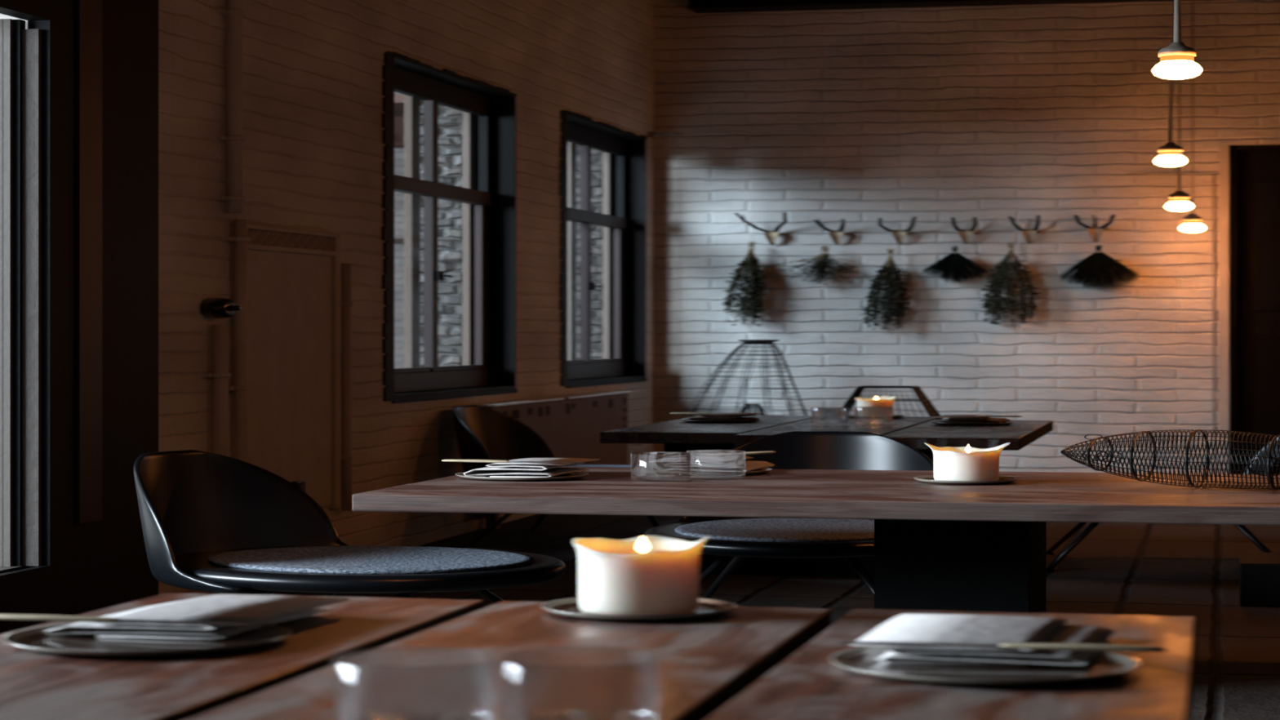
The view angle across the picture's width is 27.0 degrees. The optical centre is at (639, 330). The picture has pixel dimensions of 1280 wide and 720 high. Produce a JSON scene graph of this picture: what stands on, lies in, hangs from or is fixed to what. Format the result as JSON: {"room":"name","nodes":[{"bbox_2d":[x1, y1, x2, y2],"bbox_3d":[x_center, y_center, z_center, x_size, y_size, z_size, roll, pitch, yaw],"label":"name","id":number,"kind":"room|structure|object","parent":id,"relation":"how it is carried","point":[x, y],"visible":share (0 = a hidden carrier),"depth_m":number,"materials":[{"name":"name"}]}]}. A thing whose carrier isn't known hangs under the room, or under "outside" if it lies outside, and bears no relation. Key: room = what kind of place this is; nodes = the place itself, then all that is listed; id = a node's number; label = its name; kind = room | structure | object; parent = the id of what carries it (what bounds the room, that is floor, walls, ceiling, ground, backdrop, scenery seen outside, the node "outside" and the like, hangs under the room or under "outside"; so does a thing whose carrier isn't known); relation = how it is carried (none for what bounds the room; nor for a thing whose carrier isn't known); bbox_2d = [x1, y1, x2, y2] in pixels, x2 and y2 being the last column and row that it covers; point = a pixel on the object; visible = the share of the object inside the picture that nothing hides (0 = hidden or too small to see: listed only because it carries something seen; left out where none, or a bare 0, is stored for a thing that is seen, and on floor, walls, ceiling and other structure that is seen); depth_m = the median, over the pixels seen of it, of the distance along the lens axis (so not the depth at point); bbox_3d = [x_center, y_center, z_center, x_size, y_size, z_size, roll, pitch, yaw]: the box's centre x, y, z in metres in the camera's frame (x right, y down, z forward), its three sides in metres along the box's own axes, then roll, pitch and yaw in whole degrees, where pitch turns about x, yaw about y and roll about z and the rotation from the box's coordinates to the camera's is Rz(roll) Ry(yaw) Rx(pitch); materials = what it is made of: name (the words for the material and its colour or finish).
{"room":"restaurant dining room","nodes":[
{"label":"restaurant dining room","id":0,"kind":"room"},
{"bbox_2d":[0,0,653,595],"bbox_3d":[-3.642,-0.820,8.030,0.760,4.320,33.334,0,0,12],"label":"wall","id":1,"kind":"structure","parent":0,"point":[313,148],"depth_m":15.48,"materials":[{"name":"paint"}]},
{"bbox_2d":[0,0,158,634],"bbox_3d":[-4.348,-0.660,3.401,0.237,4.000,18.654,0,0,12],"label":"door","id":2,"kind":"structure","parent":1,"relation":"in","point":[79,86],"depth_m":11.57,"materials":[{"name":"black paint"}]},
{"bbox_2d":[202,324,231,594],"bbox_3d":[-2.074,0.645,13.161,0.110,1.350,0.187,0,0,12],"label":"conduit pipe","id":3,"kind":"object","parent":1,"relation":"attached to","point":[220,374],"visible":0.51,"depth_m":13.13,"materials":[{"name":"brown metal"}]},
{"bbox_2d":[200,297,241,318],"bbox_3d":[-2.044,-0.110,13.154,0.149,0.104,0.277,0,0,12],"label":"light switch","id":4,"kind":"object","parent":1,"relation":"attached to","point":[211,308],"visible":1,"depth_m":13.07,"materials":[{"name":"black plastic"}]},
{"bbox_2d":[216,0,245,213],"bbox_3d":[-2.031,-1.775,13.342,0.116,2.370,0.187,0,0,12],"label":"conduit pipe","id":5,"kind":"object","parent":1,"relation":"attached to","point":[233,12],"visible":1,"depth_m":13.30,"materials":[{"name":"black metal"}]},
{"bbox_2d":[224,218,249,462],"bbox_3d":[-2.018,0.380,13.449,0.098,1.880,0.187,0,0,12],"label":"conduit pipe","id":6,"kind":"object","parent":1,"relation":"attached to","point":[240,238],"visible":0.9,"depth_m":13.42,"materials":[{"name":"brown metal"}]},
{"bbox_2d":[231,223,340,508],"bbox_3d":[-1.877,0.228,14.237,0.040,1.545,1.600,0,0,12],"label":"door","id":7,"kind":"structure","parent":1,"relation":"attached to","point":[294,293],"depth_m":14.31,"materials":[{"name":"brown wood"}]},
{"bbox_2d":[290,480,305,492],"bbox_3d":[-1.841,0.845,14.338,0.061,0.070,0.133,0,0,12],"label":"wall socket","id":8,"kind":"object","parent":1,"relation":"attached to","point":[300,484],"visible":0.47,"depth_m":14.32,"materials":[{"name":"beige plastic"}]},
{"bbox_2d":[340,262,353,511],"bbox_3d":[-1.665,0.320,15.091,0.085,1.400,0.187,0,0,12],"label":"conduit pipe","id":9,"kind":"object","parent":1,"relation":"attached to","point":[346,304],"visible":1,"depth_m":15.06,"materials":[{"name":"brown metal"}]},
{"bbox_2d":[382,50,517,403],"bbox_3d":[-1.571,-0.621,17.460,0.776,2.122,3.090,0,0,12],"label":"window","id":10,"kind":"structure","parent":1,"relation":"in","point":[455,114],"depth_m":18.64,"materials":[{"name":"black paint"}]},
{"bbox_2d":[559,109,647,388],"bbox_3d":[-0.640,-0.621,21.715,0.776,2.123,3.101,0,0,12],"label":"window","id":11,"kind":"structure","parent":1,"relation":"in","point":[621,226],"depth_m":23.02,"materials":[{"name":"black paint"}]},
{"bbox_2d":[647,131,684,137],"bbox_3d":[0.224,-1.705,23.162,0.336,0.050,0.065,0,0,21],"label":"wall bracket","id":12,"kind":"object","parent":1,"relation":"attached to","point":[650,134],"visible":1,"depth_m":23.17,"materials":[{"name":"black metal"}]},
{"bbox_2d":[270,514,1279,719],"bbox_3d":[2.917,1.400,6.596,14.187,0.120,33.334,0,0,12],"label":"floor","id":13,"kind":"structure","parent":0,"point":[1148,569],"depth_m":13.95,"materials":[{"name":"wood"}]},
{"bbox_2d":[133,449,565,604],"bbox_3d":[-1.130,0.914,10.404,1.722,0.852,1.434,0,0,22],"label":"shell chair","id":14,"kind":"object","parent":13,"relation":"on","point":[211,522],"visible":0.98,"depth_m":10.54,"materials":[{"name":"plastic"}]},
{"bbox_2d":[474,391,631,529],"bbox_3d":[-0.591,0.916,19.723,0.160,0.847,4.171,0,0,12],"label":"radiator","id":15,"kind":"object","parent":13,"relation":"on","point":[571,425],"visible":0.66,"depth_m":19.99,"materials":[{"name":"white metal"}]},
{"bbox_2d":[453,404,668,546],"bbox_3d":[-0.342,0.914,17.006,1.722,0.851,1.434,0,0,16],"label":"shell chair","id":16,"kind":"object","parent":13,"relation":"on","point":[482,433],"visible":0.44,"depth_m":17.46,"materials":[{"name":"black metal"}]},
{"bbox_2d":[0,593,1196,719],"bbox_3d":[-0.403,0.965,3.722,2.272,0.750,4.185,0,0,12],"label":"dining table","id":17,"kind":"object","parent":13,"relation":"on","point":[362,658],"visible":0.77,"depth_m":4.56,"materials":[{"name":"brown wood"}]},
{"bbox_2d":[2,622,290,657],"bbox_3d":[-0.927,0.581,5.021,0.533,0.017,0.533,0,0,12],"label":"plate","id":18,"kind":"object","parent":17,"relation":"on","point":[36,639],"visible":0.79,"depth_m":4.97,"materials":[{"name":"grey ceramic"}]},
{"bbox_2d":[0,613,258,625],"bbox_3d":[-0.979,0.543,4.997,0.561,0.012,0.035,0,0,14],"label":"chopsticks","id":19,"kind":"object","parent":18,"relation":"on","point":[2,616],"visible":1,"depth_m":5.00,"materials":[{"name":"brown wood"}]},
{"bbox_2d":[45,594,349,640],"bbox_3d":[-0.868,0.565,5.295,0.440,0.040,0.509,0,0,12],"label":"napkin","id":20,"kind":"object","parent":18,"relation":"on","point":[260,610],"visible":0.91,"depth_m":5.14,"materials":[{"name":"white fabric"}]},
{"bbox_2d":[541,597,736,621],"bbox_3d":[-0.002,0.581,5.556,0.405,0.017,0.405,0,0,12],"label":"saucer","id":21,"kind":"object","parent":17,"relation":"on","point":[568,607],"visible":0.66,"depth_m":5.48,"materials":[{"name":"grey ceramic"}]},
{"bbox_2d":[573,535,709,615],"bbox_3d":[-0.003,0.506,5.556,0.269,0.158,0.273,0,0,-41],"label":"pillar candle","id":22,"kind":"object","parent":21,"relation":"on","point":[646,575],"visible":0.99,"depth_m":5.46,"materials":[{"name":"beige wax"}]},
{"bbox_2d":[830,645,1140,685],"bbox_3d":[0.598,0.581,4.633,0.533,0.017,0.533,0,0,12],"label":"plate","id":23,"kind":"object","parent":17,"relation":"on","point":[1102,664],"visible":0.7,"depth_m":4.57,"materials":[{"name":"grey ceramic"}]},
{"bbox_2d":[851,613,1115,666],"bbox_3d":[0.641,0.565,4.891,0.440,0.040,0.509,0,0,12],"label":"napkin","id":24,"kind":"object","parent":23,"relation":"on","point":[993,629],"visible":0.85,"depth_m":4.78,"materials":[{"name":"white fabric"}]},
{"bbox_2d":[839,641,1167,652],"bbox_3d":[0.624,0.543,4.597,0.561,0.012,0.036,0,0,11],"label":"chopsticks","id":25,"kind":"object","parent":24,"relation":"on","point":[1101,647],"visible":1,"depth_m":4.57,"materials":[{"name":"brown wood"}]},
{"bbox_2d":[672,339,807,462],"bbox_3d":[0.855,0.708,22.552,1.206,1.261,1.200,0,0,12],"label":"chair","id":26,"kind":"object","parent":13,"relation":"on","point":[766,342],"visible":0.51,"depth_m":22.43,"materials":[{"name":"black metal"}]},
{"bbox_2d":[644,431,933,598],"bbox_3d":[0.733,0.914,12.023,1.434,0.851,1.722,0,0,12],"label":"shell chair","id":27,"kind":"object","parent":13,"relation":"on","point":[739,538],"visible":0.55,"depth_m":12.30,"materials":[{"name":"black metal"}]},
{"bbox_2d":[351,466,1279,613],"bbox_3d":[2.174,0.965,9.951,6.139,0.750,2.056,0,0,12],"label":"dining table","id":28,"kind":"object","parent":13,"relation":"on","point":[980,548],"visible":0.84,"depth_m":9.79,"materials":[{"name":"brown wood"}]},
{"bbox_2d":[455,471,588,480],"bbox_3d":[-0.471,0.581,10.640,0.533,0.017,0.533,0,0,12],"label":"plate","id":29,"kind":"object","parent":28,"relation":"on","point":[573,475],"visible":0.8,"depth_m":10.45,"materials":[{"name":"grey ceramic"}]},
{"bbox_2d":[463,457,599,477],"bbox_3d":[-0.434,0.554,10.809,0.441,0.062,0.509,0,0,12],"label":"napkin","id":30,"kind":"object","parent":29,"relation":"on","point":[508,469],"visible":0.94,"depth_m":10.63,"materials":[{"name":"white fabric"}]},
{"bbox_2d":[441,459,577,462],"bbox_3d":[-0.523,0.521,10.616,0.561,0.012,0.036,0,0,14],"label":"chopsticks","id":31,"kind":"object","parent":30,"relation":"on","point":[444,460],"visible":1,"depth_m":10.63,"materials":[{"name":"brown wood"}]},
{"bbox_2d":[649,466,772,475],"bbox_3d":[0.294,0.581,11.018,0.507,0.017,0.507,0,0,12],"label":"plate","id":32,"kind":"object","parent":28,"relation":"on","point":[658,469],"visible":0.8,"depth_m":10.83,"materials":[{"name":"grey ceramic"}]},
{"bbox_2d":[648,455,774,471],"bbox_3d":[0.305,0.557,11.125,0.440,0.056,0.509,0,0,12],"label":"napkin","id":33,"kind":"object","parent":32,"relation":"on","point":[721,463],"visible":0.97,"depth_m":10.96,"materials":[{"name":"white fabric"}]},
{"bbox_2d":[641,450,776,459],"bbox_3d":[0.283,0.512,10.969,0.560,0.031,0.035,0,0,-8],"label":"chopsticks","id":34,"kind":"object","parent":33,"relation":"on","point":[766,451],"visible":1,"depth_m":10.97,"materials":[{"name":"brown wood"}]},
{"bbox_2d":[913,475,1018,484],"bbox_3d":[1.266,0.581,10.342,0.405,0.017,0.405,0,0,12],"label":"saucer","id":35,"kind":"object","parent":28,"relation":"on","point":[928,479],"visible":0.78,"depth_m":10.20,"materials":[{"name":"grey ceramic"}]},
{"bbox_2d":[924,442,1010,480],"bbox_3d":[1.261,0.510,10.350,0.276,0.150,0.291,0,0,-42],"label":"pillar candle","id":36,"kind":"object","parent":35,"relation":"on","point":[967,463],"visible":0.9,"depth_m":10.24,"materials":[{"name":"beige wax"}]},
{"bbox_2d":[1060,429,1279,488],"bbox_3d":[2.601,0.481,9.939,2.042,0.217,0.578,0,0,10],"label":"basket","id":37,"kind":"object","parent":28,"relation":"on","point":[1270,480],"visible":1,"depth_m":9.94,"materials":[{"name":"black metal"}]},
{"bbox_2d":[600,415,1053,577],"bbox_3d":[1.224,0.965,16.430,2.453,0.750,3.877,0,0,12],"label":"dining table","id":38,"kind":"object","parent":13,"relation":"on","point":[677,436],"visible":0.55,"depth_m":15.46,"materials":[{"name":"brown wood"}]},
{"bbox_2d":[679,417,761,422],"bbox_3d":[0.520,0.581,17.166,0.533,0.017,0.533,0,0,12],"label":"plate","id":39,"kind":"object","parent":38,"relation":"on","point":[682,420],"visible":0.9,"depth_m":16.95,"materials":[{"name":"black ceramic"}]},
{"bbox_2d":[684,412,765,420],"bbox_3d":[0.557,0.561,17.335,0.440,0.048,0.509,0,0,12],"label":"napkin","id":40,"kind":"object","parent":39,"relation":"on","point":[722,415],"visible":0.94,"depth_m":17.16,"materials":[{"name":"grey fabric"}]},
{"bbox_2d":[670,412,754,414],"bbox_3d":[0.468,0.535,17.142,0.561,0.012,0.035,0,0,14],"label":"chopsticks","id":41,"kind":"object","parent":40,"relation":"on","point":[681,413],"visible":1,"depth_m":17.17,"materials":[{"name":"brown wood"}]},
{"bbox_2d":[844,414,905,418],"bbox_3d":[1.583,0.581,17.943,0.405,0.017,0.405,0,0,12],"label":"saucer","id":42,"kind":"object","parent":38,"relation":"on","point":[894,416],"visible":0.85,"depth_m":17.79,"materials":[{"name":"black ceramic"}]},
{"bbox_2d":[854,395,896,416],"bbox_3d":[1.585,0.512,17.948,0.276,0.145,0.272,0,0,12],"label":"pillar candle","id":43,"kind":"object","parent":42,"relation":"on","point":[882,406],"visible":0.95,"depth_m":17.84,"materials":[{"name":"beige wax"}]},
{"bbox_2d":[929,420,1015,425],"bbox_3d":[2.081,0.581,16.688,0.533,0.017,0.533,0,0,12],"label":"plate","id":44,"kind":"object","parent":38,"relation":"on","point":[1005,423],"visible":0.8,"depth_m":16.49,"materials":[{"name":"black ceramic"}]},
{"bbox_2d":[933,414,1010,423],"bbox_3d":[2.105,0.561,16.860,0.440,0.048,0.509,0,0,12],"label":"napkin","id":45,"kind":"object","parent":44,"relation":"on","point":[962,419],"visible":0.84,"depth_m":16.68,"materials":[{"name":"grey fabric"}]},
{"bbox_2d":[932,415,1022,417],"bbox_3d":[2.106,0.535,16.652,0.561,0.012,0.036,0,0,11],"label":"chopsticks","id":46,"kind":"object","parent":45,"relation":"on","point":[932,415],"visible":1,"depth_m":16.62,"materials":[{"name":"brown wood"}]},
{"bbox_2d":[835,385,943,419],"bbox_3d":[1.914,0.882,20.546,1.673,0.906,1.181,0,0,12],"label":"chair","id":47,"kind":"object","parent":13,"relation":"on","point":[931,410],"visible":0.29,"depth_m":20.42,"materials":[{"name":"black metal"}]},
{"bbox_2d":[1046,522,1100,572],"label":"shell chair","id":48,"kind":"object","parent":13,"relation":"on","point":[1091,526],"depth_m":14.95,"materials":[{"name":"black metal"}]},
{"bbox_2d":[1234,434,1279,552],"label":"shell chair","id":49,"kind":"object","parent":13,"relation":"on","point":[1243,529],"depth_m":14.86,"materials":[{"name":"black metal"}]},
{"bbox_2d":[1239,551,1279,607],"bbox_3d":[3.505,1.235,13.155,1.067,0.210,0.693,0,0,12],"label":"plinth block","id":50,"kind":"object","parent":13,"relation":"on","point":[1259,572],"visible":1,"depth_m":12.92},
{"bbox_2d":[653,0,1279,474],"bbox_3d":[6.764,-0.820,22.406,13.427,4.320,0.800,0,0,12],"label":"wall","id":51,"kind":"structure","parent":0,"point":[991,114],"depth_m":22.88,"materials":[{"name":"brick"}]},
{"bbox_2d":[722,240,768,325],"bbox_3d":[0.917,-0.434,23.135,0.430,0.788,0.340,0,0,12],"label":"bunch","id":52,"kind":"object","parent":51,"relation":"hanging from","point":[750,261],"visible":1,"depth_m":23.08,"materials":[{"name":"green plant"}]},
{"bbox_2d":[734,212,786,245],"bbox_3d":[1.059,-0.878,23.097,0.454,0.279,0.245,0,0,12],"label":"antler mount","id":53,"kind":"object","parent":51,"relation":"attached to","point":[771,237],"visible":1,"depth_m":23.13,"materials":[{"name":"metal"}]},
{"bbox_2d":[768,240,855,285],"bbox_3d":[1.480,-0.585,22.995,0.776,0.395,0.244,0,0,12],"label":"bunch","id":54,"kind":"object","parent":51,"relation":"hanging from","point":[821,265],"visible":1,"depth_m":22.97,"materials":[{"name":"green plant"}]},
{"bbox_2d":[813,217,844,244],"bbox_3d":[1.645,-0.852,22.970,0.273,0.227,0.243,0,0,12],"label":"antler mount","id":55,"kind":"object","parent":51,"relation":"attached to","point":[836,236],"visible":1,"depth_m":23.01,"materials":[{"name":"metal"}]},
{"bbox_2d":[858,242,914,330],"bbox_3d":[2.110,-0.378,22.858,0.480,0.761,0.355,0,0,12],"label":"bunch","id":56,"kind":"object","parent":51,"relation":"hanging from","point":[888,273],"visible":1,"depth_m":22.83,"materials":[{"name":"green plant"}]},
{"bbox_2d":[878,216,916,244],"bbox_3d":[2.213,-0.856,22.844,0.336,0.233,0.245,0,0,12],"label":"antler mount","id":57,"kind":"object","parent":51,"relation":"attached to","point":[899,235],"visible":1,"depth_m":22.89,"materials":[{"name":"metal"}]},
{"bbox_2d":[688,0,1195,13],"bbox_3d":[6.567,-2.880,21.848,12.507,0.200,0.373,0,0,12],"label":"ceiling","id":58,"kind":"structure","parent":51,"relation":"attached to","point":[696,6],"depth_m":22.79,"materials":[{"name":"black paint"}]},
{"bbox_2d":[921,240,987,283],"bbox_3d":[2.686,-0.585,22.738,0.561,0.376,0.188,0,0,12],"label":"bunch","id":59,"kind":"object","parent":51,"relation":"hanging from","point":[955,264],"visible":1,"depth_m":22.71,"materials":[{"name":"black plant"}]},
{"bbox_2d":[951,217,977,244],"bbox_3d":[2.771,-0.851,22.723,0.214,0.224,0.245,0,0,12],"label":"antler mount","id":60,"kind":"object","parent":51,"relation":"attached to","point":[966,235],"visible":1,"depth_m":22.77,"materials":[{"name":"metal"}]},
{"bbox_2d":[978,235,1039,327],"bbox_3d":[3.140,-0.414,22.626,0.541,0.778,0.316,0,0,12],"label":"bunch","id":61,"kind":"object","parent":51,"relation":"hanging from","point":[1004,268],"visible":1,"depth_m":22.60,"materials":[{"name":"green plant"}]},
{"bbox_2d":[1008,215,1039,244],"bbox_3d":[3.265,-0.856,22.614,0.268,0.233,0.245,0,0,12],"label":"antler mount","id":62,"kind":"object","parent":51,"relation":"attached to","point":[1028,234],"visible":1,"depth_m":22.65,"materials":[{"name":"metal"}]},
{"bbox_2d":[1074,214,1115,242],"bbox_3d":[3.841,-0.865,22.489,0.348,0.232,0.245,0,0,12],"label":"antler mount","id":63,"kind":"object","parent":51,"relation":"attached to","point":[1095,232],"visible":1,"depth_m":22.53,"materials":[{"name":"metal"}]},
{"bbox_2d":[1126,173,1215,474],"bbox_3d":[4.471,0.005,22.465,0.737,2.669,0.021,0,0,12],"label":"conduit pipe","id":64,"kind":"object","parent":51,"relation":"attached to","point":[1213,175],"visible":0.88,"depth_m":22.38,"materials":[{"name":"metal"}]},
{"bbox_2d":[1218,144,1228,474],"bbox_3d":[4.905,-0.110,22.387,0.080,2.900,0.032,0,0,12],"label":"trim","id":65,"kind":"structure","parent":51,"relation":"attached to","point":[1223,148],"depth_m":22.37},
{"bbox_2d":[1229,144,1279,474],"bbox_3d":[5.803,-0.110,22.534,1.600,2.900,0.533,0,0,12],"label":"door","id":66,"kind":"structure","parent":51,"relation":"in","point":[1254,169],"depth_m":22.58,"materials":[{"name":"black paint"}]},
{"bbox_2d":[1059,244,1138,290],"bbox_3d":[3.868,-0.551,22.479,0.666,0.444,0.188,0,0,12],"label":"bunch","id":67,"kind":"object","parent":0,"point":[1092,266],"visible":1,"depth_m":22.44,"materials":[{"name":"black plant"}]},
{"bbox_3d":[2.917,-3.055,6.596,14.187,0.150,33.334,0,0,12],"label":"ceiling","id":68,"kind":"structure","parent":0,"visible":0},
{"bbox_2d":[1153,12,1186,167],"bbox_3d":[3.456,-2.020,17.260,0.256,1.920,0.213,0,0,12],"label":"pendant lamp","id":69,"kind":"object","parent":68,"relation":"hanging from","point":[1170,154],"visible":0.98,"depth_m":17.22,"materials":[{"name":"white glass"}]},
{"bbox_2d":[1157,142,1182,151],"bbox_3d":[3.435,-1.185,17.265,0.160,0.060,0.160,0,0,12],"label":"socket","id":70,"kind":"object","parent":69,"relation":"attached to","point":[1169,147],"depth_m":17.20,"materials":[{"name":"black metal"}]},
{"bbox_2d":[1151,0,1202,79],"bbox_3d":[2.297,-2.027,11.399,0.213,1.905,0.213,0,0,12],"label":"pendant lamp","id":71,"kind":"object","parent":68,"relation":"hanging from","point":[1176,60],"visible":1,"depth_m":11.34,"materials":[{"name":"white glass"}]},
{"bbox_2d":[1158,42,1195,57],"bbox_3d":[2.297,-1.200,11.399,0.160,0.060,0.160,0,0,12],"label":"socket","id":72,"kind":"object","parent":71,"relation":"attached to","point":[1175,49],"depth_m":11.34,"materials":[{"name":"grey metal"}]},
{"bbox_2d":[1164,79,1193,211],"bbox_3d":[4.098,-1.942,20.259,0.213,2.075,0.213,0,0,12],"label":"pendant lamp","id":73,"kind":"object","parent":68,"relation":"hanging from","point":[1179,200],"visible":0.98,"depth_m":20.21,"materials":[{"name":"white glass"}]},
{"bbox_2d":[1168,191,1190,199],"bbox_3d":[4.098,-1.030,20.259,0.160,0.060,0.160,0,0,12],"label":"socket","id":74,"kind":"object","parent":73,"relation":"attached to","point":[1177,194],"depth_m":20.20,"materials":[{"name":"black metal"}]},
{"bbox_2d":[1178,0,1205,232],"bbox_3d":[4.524,-1.890,21.831,0.213,2.180,0.213,0,0,12],"label":"pendant lamp","id":75,"kind":"object","parent":68,"relation":"hanging from","point":[1192,222],"visible":1,"depth_m":21.82,"materials":[{"name":"white glass"}]},
{"bbox_2d":[1182,213,1202,221],"bbox_3d":[4.524,-0.925,21.831,0.160,0.060,0.160,0,0,12],"label":"socket","id":76,"kind":"object","parent":75,"relation":"attached to","point":[1191,217],"depth_m":21.78,"materials":[{"name":"black metal"}]},
{"label":"outside","id":77,"kind":"structure","parent":0,"visible":0},
{"bbox_3d":[-15.869,1.565,28.039,31.680,0.150,90.668,0,0,12],"label":"ground","id":78,"kind":"structure","parent":77,"visible":0},
{"bbox_2d":[394,116,404,368],"bbox_3d":[-1.714,-1.160,41.458,10.934,5.300,1.333,0,0,12],"label":"building","id":79,"kind":"structure","parent":78,"relation":"on","point":[399,122],"depth_m":41.77,"materials":[{"name":"brick"}]},
{"bbox_2d":[394,93,404,116],"bbox_3d":[-1.504,-0.610,28.377,4.400,4.200,1.733,0,0,12],"label":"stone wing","id":80,"kind":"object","parent":78,"relation":"on","point":[399,100],"visible":0.02,"depth_m":28.11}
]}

